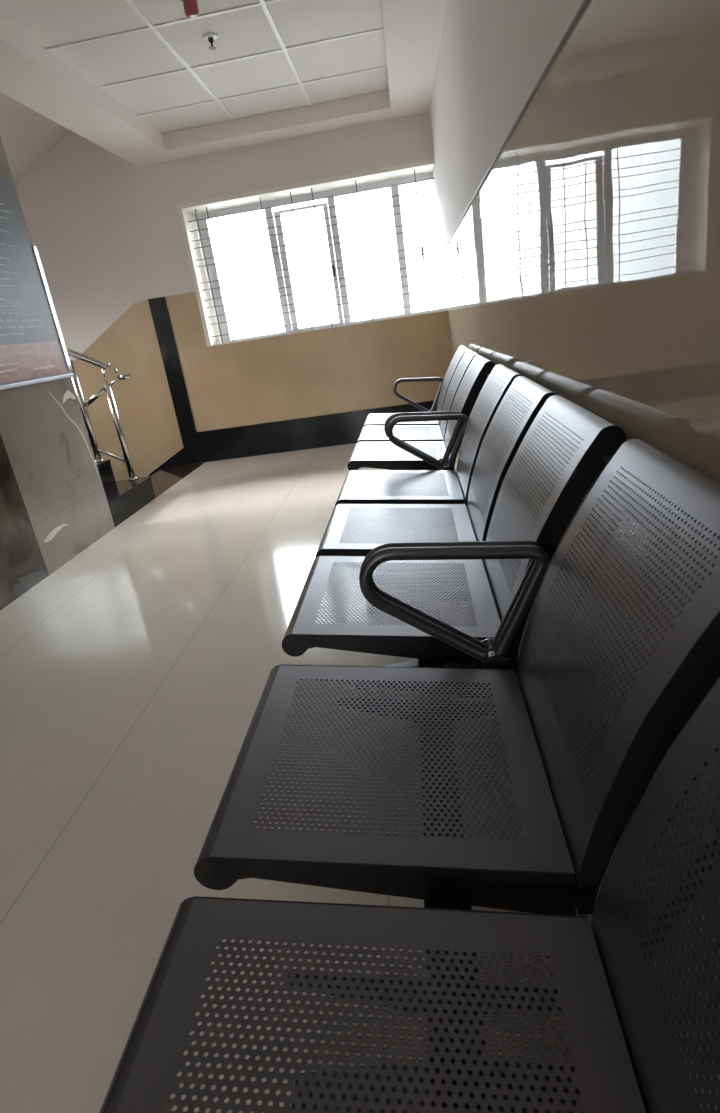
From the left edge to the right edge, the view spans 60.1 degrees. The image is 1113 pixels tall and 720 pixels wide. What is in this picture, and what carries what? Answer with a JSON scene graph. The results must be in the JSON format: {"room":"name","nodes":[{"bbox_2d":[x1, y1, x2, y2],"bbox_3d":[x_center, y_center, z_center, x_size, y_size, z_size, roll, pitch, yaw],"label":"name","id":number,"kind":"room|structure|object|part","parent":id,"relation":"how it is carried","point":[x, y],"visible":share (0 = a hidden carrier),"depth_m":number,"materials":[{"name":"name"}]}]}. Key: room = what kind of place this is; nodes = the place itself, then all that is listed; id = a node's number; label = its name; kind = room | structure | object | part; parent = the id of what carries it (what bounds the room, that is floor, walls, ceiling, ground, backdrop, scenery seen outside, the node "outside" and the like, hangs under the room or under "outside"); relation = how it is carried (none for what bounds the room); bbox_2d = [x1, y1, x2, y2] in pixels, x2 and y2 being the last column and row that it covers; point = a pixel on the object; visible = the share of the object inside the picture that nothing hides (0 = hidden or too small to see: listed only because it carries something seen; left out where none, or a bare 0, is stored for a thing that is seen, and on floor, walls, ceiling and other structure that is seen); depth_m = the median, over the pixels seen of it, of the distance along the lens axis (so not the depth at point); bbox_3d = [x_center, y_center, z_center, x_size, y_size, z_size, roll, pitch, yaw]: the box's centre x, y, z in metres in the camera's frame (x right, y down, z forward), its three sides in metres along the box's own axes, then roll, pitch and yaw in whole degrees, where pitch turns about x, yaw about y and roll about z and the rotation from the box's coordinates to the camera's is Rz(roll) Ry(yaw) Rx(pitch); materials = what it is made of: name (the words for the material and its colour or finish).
{"room":"waiting area","nodes":[
{"label":"waiting area","id":0,"kind":"room"},
{"bbox_2d":[0,92,69,186],"bbox_3d":[-3.079,-2.909,4.674,2.180,1.353,1.240,-6,21,7],"label":"ceiling","id":1,"kind":"structure","parent":0,"point":[26,135],"depth_m":4.81,"materials":[{"name":"white paint"}]},
{"bbox_2d":[0,0,445,166],"bbox_3d":[-0.708,-1.870,0.722,2.980,0.280,8.990,-6,21,7],"label":"ceiling","id":2,"kind":"structure","parent":0,"point":[31,75],"depth_m":4.06,"materials":[{"name":"white paint"}]},
{"bbox_2d":[0,0,388,133],"bbox_3d":[-0.853,-2.434,2.233,1.755,0.103,5.225,-6,21,7],"label":"ceiling","id":3,"kind":"structure","parent":2,"relation":"attached to","point":[155,60],"depth_m":3.56,"materials":[{"name":"white tile"}]},
{"bbox_2d":[180,0,198,17],"bbox_3d":[-0.803,-2.614,2.953,0.100,0.086,0.100,-6,21,7],"label":"beacon","id":4,"kind":"object","parent":3,"relation":"attached to","point":[191,9],"visible":1,"depth_m":2.94,"materials":[{"name":"red plastic"}]},
{"bbox_2d":[203,32,217,49],"bbox_3d":[-0.806,-2.791,3.379,0.084,0.055,0.084,-6,21,7],"label":"sprinkler head","id":5,"kind":"object","parent":3,"relation":"attached to","point":[210,37],"visible":1,"depth_m":3.37},
{"bbox_2d":[15,112,447,463],"bbox_3d":[-1.285,-1.937,5.771,5.300,5.200,0.360,-6,21,7],"label":"wall","id":6,"kind":"structure","parent":0,"point":[105,229],"depth_m":5.23,"materials":[{"name":"beige paint"}]},
{"bbox_2d":[73,300,183,480],"bbox_3d":[-2.480,-0.890,6.072,1.650,2.784,0.012,-6,21,7],"label":"wall panel","id":7,"kind":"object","parent":6,"relation":"attached to","point":[143,401],"depth_m":5.80,"materials":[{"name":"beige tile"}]},
{"bbox_2d":[148,448,188,476],"bbox_3d":[-2.368,-0.142,6.352,1.650,1.770,0.014,-6,21,7],"label":"baseboard","id":8,"kind":"structure","parent":6,"relation":"attached to","point":[179,459],"depth_m":6.00,"materials":[{"name":"black stone"}]},
{"bbox_2d":[148,296,202,463],"bbox_3d":[-1.685,-1.586,5.734,0.155,1.487,0.020,-6,21,7],"label":"strip","id":9,"kind":"object","parent":6,"relation":"attached to","point":[158,308],"visible":1,"depth_m":5.71,"materials":[{"name":"black"}]},
{"bbox_2d":[165,292,451,431],"bbox_3d":[-0.428,-1.855,5.535,2.431,1.194,0.012,-6,21,7],"label":"wall panel","id":10,"kind":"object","parent":6,"relation":"attached to","point":[356,367],"depth_m":5.59,"materials":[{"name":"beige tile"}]},
{"bbox_2d":[177,159,445,345],"bbox_3d":[-0.243,-2.605,5.425,2.420,1.132,0.377,-6,21,7],"label":"window","id":11,"kind":"structure","parent":6,"relation":"in","point":[194,217],"depth_m":5.43,"materials":[{"name":"beige"}]},
{"bbox_3d":[-0.454,-2.587,5.614,0.482,1.004,0.035,-6,19,7],"label":"sash frame","id":12,"kind":"part","parent":11,"relation":"part of","materials":[{"name":"grey metal"}]},
{"bbox_2d":[196,400,437,462],"bbox_3d":[-0.325,-1.167,5.791,2.431,0.292,0.018,-6,21,7],"label":"baseboard","id":13,"kind":"structure","parent":6,"relation":"attached to","point":[343,428],"depth_m":5.82,"materials":[{"name":"black stone"}]},
{"bbox_2d":[0,443,719,1112],"bbox_3d":[-0.336,0.604,1.654,2.980,0.100,8.990,-6,21,7],"label":"floor","id":14,"kind":"structure","parent":0,"point":[134,675],"depth_m":1.78,"materials":[{"name":"beige tile"}]},
{"bbox_2d":[0,137,114,574],"bbox_3d":[-1.991,-1.249,3.324,0.301,2.630,0.821,-6,21,7],"label":"wall","id":15,"kind":"structure","parent":14,"relation":"on","point":[43,431],"depth_m":3.53,"materials":[{"name":"beige tile"}]},
{"bbox_2d":[0,176,73,389],"bbox_3d":[-1.865,-1.389,3.122,0.028,1.045,1.055,-6,21,7],"label":"notice board","id":16,"kind":"object","parent":15,"relation":"attached to","point":[33,350],"visible":1,"depth_m":3.38,"materials":[{"name":"grey plastic"}]},
{"bbox_2d":[0,352,54,372],"bbox_3d":[-1.796,-1.030,3.302,0.002,0.097,0.620,-6,21,7],"label":"print","id":17,"kind":"object","parent":16,"relation":"attached to","point":[10,362],"depth_m":3.35,"materials":[{"name":"pink"}]},
{"bbox_3d":[-1.794,-0.914,3.301,0.026,0.020,1.055,-6,21,7],"label":"rail","id":18,"kind":"part","parent":16,"relation":"part of","materials":[{"name":"grey metal"}]},
{"bbox_2d":[96,459,155,526],"bbox_3d":[-2.640,-0.552,4.041,1.904,1.020,1.526,-6,21,7],"label":"staircase","id":19,"kind":"structure","parent":14,"relation":"on","point":[125,498],"depth_m":4.52,"materials":[{"name":"black stone"}]},
{"bbox_2d":[66,348,137,480],"bbox_3d":[-2.070,-1.131,4.554,0.892,1.236,0.072,-6,21,7],"label":"stair railing","id":20,"kind":"object","parent":19,"relation":"on","point":[106,387],"visible":0.68,"depth_m":4.53,"materials":[{"name":"silver metal"}]},
{"bbox_3d":[-2.024,-1.060,4.578,0.044,0.735,0.044,-6,21,7],"label":"post","id":21,"kind":"part","parent":20,"relation":"part of","materials":[{"name":"silver metal"}]},
{"bbox_3d":[-2.186,-1.494,4.422,0.770,0.439,0.048,-6,21,7],"label":"handrail","id":22,"kind":"part","parent":20,"relation":"part of","materials":[{"name":"silver metal"}]},
{"bbox_3d":[-1.931,-1.159,4.532,0.273,0.176,0.036,-6,21,7],"label":"rail","id":23,"kind":"part","parent":20,"relation":"part of","materials":[{"name":"silver metal"}]},
{"bbox_3d":[-1.835,-1.304,4.468,0.013,0.130,0.014,-6,21,7],"label":"rail stem","id":24,"kind":"part","parent":20,"relation":"part of","materials":[{"name":"silver metal"}]},
{"bbox_3d":[-2.010,-0.817,4.671,0.504,0.302,0.020,-6,21,7],"label":"rail","id":25,"kind":"part","parent":20,"relation":"part of","materials":[{"name":"silver metal"}]},
{"bbox_3d":[-1.777,-0.917,4.614,0.044,0.715,0.044,-6,21,7],"label":"post","id":26,"kind":"part","parent":20,"relation":"part of","materials":[{"name":"silver metal"}]},
{"bbox_2d":[51,463,203,573],"bbox_3d":[-2.435,0.119,5.776,2.040,1.488,1.256,-6,21,7],"label":"staircase","id":27,"kind":"structure","parent":14,"relation":"on","point":[162,480],"depth_m":5.57,"materials":[{"name":"grey stone"}]},
{"bbox_2d":[99,438,719,1112],"bbox_3d":[0.120,0.485,0.490,0.705,0.805,1.612,-6,21,7],"label":"bench","id":28,"kind":"object","parent":14,"relation":"on","point":[624,1055],"visible":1,"depth_m":0.69,"materials":[{"name":"grey paint"}]},
{"bbox_3d":[0.005,0.514,0.506,0.468,0.123,0.457,-6,21,7],"label":"seat","id":29,"kind":"part","parent":28,"relation":"part of","materials":[{"name":"grey paint"}]},
{"bbox_3d":[0.022,0.431,0.720,0.468,0.124,0.002,-6,21,7],"label":"plate","id":30,"kind":"part","parent":28,"relation":"part of","materials":[{"name":"black paint"}]},
{"bbox_3d":[0.026,0.410,0.773,0.468,0.124,0.002,-6,21,7],"label":"plate","id":31,"kind":"part","parent":28,"relation":"part of","materials":[{"name":"black paint"}]},
{"bbox_3d":[0.043,0.327,0.986,0.468,0.123,0.457,-6,21,7],"label":"seat","id":32,"kind":"part","parent":28,"relation":"part of","materials":[{"name":"grey paint"}]},
{"bbox_3d":[0.060,0.244,1.199,0.468,0.124,0.002,-6,21,7],"label":"plate","id":33,"kind":"part","parent":28,"relation":"part of","materials":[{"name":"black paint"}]},
{"bbox_3d":[0.182,0.095,1.187,0.353,0.263,0.024,-6,21,7],"label":"armrest","id":34,"kind":"part","parent":28,"relation":"part of","materials":[{"name":"grey metal"}]},
{"bbox_3d":[0.270,0.224,1.209,0.050,0.065,0.012,-6,21,7],"label":"mounting plate","id":35,"kind":"part","parent":28,"relation":"part of","materials":[{"name":"black paint"}]},
{"bbox_3d":[0.384,0.041,1.095,0.236,0.477,0.002,-6,21,7],"label":"plate","id":36,"kind":"part","parent":28,"relation":"part of","materials":[{"name":"black paint"}]},
{"bbox_3d":[0.366,0.118,0.879,0.236,0.465,0.457,-6,21,7],"label":"backrest","id":37,"kind":"part","parent":28,"relation":"part of","materials":[{"name":"grey paint"}]},
{"bbox_3d":[0.350,0.207,0.668,0.236,0.477,0.002,-6,21,7],"label":"plate","id":38,"kind":"part","parent":28,"relation":"part of","materials":[{"name":"black paint"}]},
{"bbox_3d":[0.346,0.227,0.615,0.236,0.477,0.002,-6,21,7],"label":"plate","id":39,"kind":"part","parent":28,"relation":"part of","materials":[{"name":"black paint"}]},
{"bbox_3d":[0.328,0.305,0.400,0.236,0.465,0.457,-6,21,7],"label":"backrest","id":40,"kind":"part","parent":28,"relation":"part of","materials":[{"name":"grey paint"}]},
{"bbox_2d":[347,345,494,488],"bbox_3d":[0.347,-0.708,3.568,0.705,0.805,1.612,-6,21,7],"label":"bench","id":41,"kind":"object","parent":14,"relation":"on","point":[465,377],"visible":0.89,"depth_m":3.16,"materials":[{"name":"grey paint"}]},
{"bbox_3d":[0.177,-0.411,2.891,0.468,0.124,0.002,-6,21,7],"label":"plate","id":42,"kind":"part","parent":41,"relation":"part of","materials":[{"name":"black paint"}]},
{"bbox_3d":[0.194,-0.493,3.105,0.468,0.123,0.457,-6,21,7],"label":"seat","id":43,"kind":"part","parent":41,"relation":"part of","materials":[{"name":"grey paint"}]},
{"bbox_3d":[0.215,-0.597,3.371,0.468,0.124,0.002,-6,21,7],"label":"plate","id":44,"kind":"part","parent":41,"relation":"part of","materials":[{"name":"black paint"}]},
{"bbox_3d":[0.232,-0.680,3.584,0.468,0.123,0.457,-6,21,7],"label":"seat","id":45,"kind":"part","parent":41,"relation":"part of","materials":[{"name":"grey paint"}]},
{"bbox_3d":[0.253,-0.783,3.851,0.468,0.124,0.002,-6,21,7],"label":"plate","id":46,"kind":"part","parent":41,"relation":"part of","materials":[{"name":"black paint"}]},
{"bbox_3d":[0.270,-0.866,4.064,0.468,0.123,0.457,-6,21,7],"label":"seat","id":47,"kind":"part","parent":41,"relation":"part of","materials":[{"name":"grey paint"}]},
{"bbox_3d":[0.409,-1.099,4.265,0.354,0.263,0.024,-6,21,7],"label":"armrest","id":48,"kind":"part","parent":41,"relation":"part of","materials":[{"name":"grey metal"}]},
{"bbox_3d":[0.292,-0.525,2.789,0.354,0.263,0.024,-6,21,7],"label":"armrest","id":49,"kind":"part","parent":41,"relation":"part of","materials":[{"name":"grey metal"}]},
{"bbox_3d":[0.593,-1.075,3.957,0.236,0.465,0.457,-6,21,7],"label":"backrest","id":50,"kind":"part","parent":41,"relation":"part of","materials":[{"name":"grey paint"}]},
{"bbox_3d":[0.577,-0.987,3.746,0.236,0.477,0.002,-6,21,7],"label":"plate","id":51,"kind":"part","parent":41,"relation":"part of","materials":[{"name":"black paint"}]},
{"bbox_3d":[0.555,-0.889,3.478,0.236,0.465,0.457,-6,21,7],"label":"backrest","id":52,"kind":"part","parent":41,"relation":"part of","materials":[{"name":"grey paint"}]},
{"bbox_3d":[0.539,-0.800,3.266,0.236,0.477,0.002,-6,21,7],"label":"plate","id":53,"kind":"part","parent":41,"relation":"part of","materials":[{"name":"black paint"}]},
{"bbox_3d":[0.517,-0.703,2.998,0.236,0.465,0.457,-6,21,7],"label":"backrest","id":54,"kind":"part","parent":41,"relation":"part of","materials":[{"name":"grey paint"}]},
{"bbox_3d":[0.501,-0.614,2.787,0.236,0.477,0.002,-6,21,7],"label":"plate","id":55,"kind":"part","parent":41,"relation":"part of","materials":[{"name":"black paint"}]},
{"bbox_2d":[282,364,625,692],"bbox_3d":[0.239,-0.098,1.991,0.705,0.805,1.612,-6,21,7],"label":"bench","id":56,"kind":"object","parent":14,"relation":"on","point":[507,425],"visible":0.95,"depth_m":1.53,"materials":[{"name":"grey paint"}]},
{"bbox_3d":[0.107,0.013,1.794,0.468,0.124,0.002,-6,21,7],"label":"plate","id":57,"kind":"part","parent":56,"relation":"part of","materials":[{"name":"black paint"}]},
{"bbox_3d":[0.069,0.200,1.315,0.468,0.124,0.002,-6,21,7],"label":"plate","id":58,"kind":"part","parent":56,"relation":"part of","materials":[{"name":"black paint"}]},
{"bbox_3d":[0.102,0.034,1.741,0.468,0.124,0.002,-6,21,7],"label":"plate","id":59,"kind":"part","parent":56,"relation":"part of","materials":[{"name":"black paint"}]},
{"bbox_3d":[0.086,0.117,1.528,0.468,0.123,0.457,-6,21,7],"label":"seat","id":60,"kind":"part","parent":56,"relation":"part of","materials":[{"name":"grey paint"}]},
{"bbox_3d":[0.124,-0.070,2.008,0.468,0.123,0.457,-6,21,7],"label":"seat","id":61,"kind":"part","parent":56,"relation":"part of","materials":[{"name":"grey paint"}]},
{"bbox_3d":[0.144,-0.173,2.274,0.468,0.124,0.002,-6,21,7],"label":"plate","id":62,"kind":"part","parent":56,"relation":"part of","materials":[{"name":"black paint"}]},
{"bbox_3d":[0.162,-0.256,2.487,0.468,0.123,0.457,-6,21,7],"label":"seat","id":63,"kind":"part","parent":56,"relation":"part of","materials":[{"name":"grey paint"}]},
{"bbox_3d":[0.300,-0.489,2.689,0.353,0.263,0.024,-6,21,7],"label":"armrest","id":64,"kind":"part","parent":56,"relation":"part of","materials":[{"name":"grey metal"}]},
{"bbox_3d":[0.388,-0.359,2.711,0.050,0.065,0.012,-6,21,7],"label":"mounting plate","id":65,"kind":"part","parent":56,"relation":"part of","materials":[{"name":"black paint"}]},
{"bbox_3d":[0.184,0.085,1.212,0.353,0.263,0.024,-6,21,7],"label":"armrest","id":66,"kind":"part","parent":56,"relation":"part of","materials":[{"name":"grey metal"}]},
{"bbox_3d":[0.484,-0.465,2.381,0.236,0.465,0.457,-6,21,7],"label":"backrest","id":67,"kind":"part","parent":56,"relation":"part of","materials":[{"name":"grey paint"}]},
{"bbox_3d":[0.468,-0.377,2.169,0.236,0.477,0.002,-6,21,7],"label":"plate","id":68,"kind":"part","parent":56,"relation":"part of","materials":[{"name":"black paint"}]},
{"bbox_3d":[0.446,-0.279,1.901,0.236,0.465,0.457,-6,21,7],"label":"backrest","id":69,"kind":"part","parent":56,"relation":"part of","materials":[{"name":"grey paint"}]},
{"bbox_3d":[0.426,-0.170,1.637,0.236,0.477,0.002,-6,21,7],"label":"plate","id":70,"kind":"part","parent":56,"relation":"part of","materials":[{"name":"black paint"}]},
{"bbox_3d":[0.430,-0.190,1.690,0.236,0.477,0.002,-6,21,7],"label":"plate","id":71,"kind":"part","parent":56,"relation":"part of","materials":[{"name":"black paint"}]},
{"bbox_3d":[0.409,-0.092,1.421,0.236,0.465,0.457,-6,21,7],"label":"backrest","id":72,"kind":"part","parent":56,"relation":"part of","materials":[{"name":"grey paint"}]},
{"bbox_3d":[0.393,-0.004,1.210,0.236,0.477,0.002,-6,21,7],"label":"plate","id":73,"kind":"part","parent":56,"relation":"part of","materials":[{"name":"black paint"}]},
{"bbox_2d":[430,0,719,928],"bbox_3d":[0.531,-1.288,1.028,0.306,3.600,9.325,-6,21,6],"label":"wall","id":74,"kind":"structure","parent":0,"point":[584,264],"depth_m":1.26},
{"bbox_2d":[442,0,588,252],"bbox_3d":[0.410,-0.969,0.983,0.010,0.124,8.989,-6,21,6],"label":"trim","id":75,"kind":"structure","parent":74,"relation":"attached to","point":[582,6],"depth_m":1.59,"materials":[{"name":"grey"}]},
{"bbox_3d":[-2.327,-0.429,-0.107,0.280,3.600,6.170,-6,21,7],"label":"wall","id":76,"kind":"structure","parent":0,"visible":0},
{"bbox_2d":[0,434,48,610],"bbox_3d":[-2.031,0.525,0.249,0.020,1.500,6.185,-6,21,7],"label":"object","id":77,"kind":"structure","parent":76,"relation":"attached to","point":[22,564],"depth_m":3.14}
]}

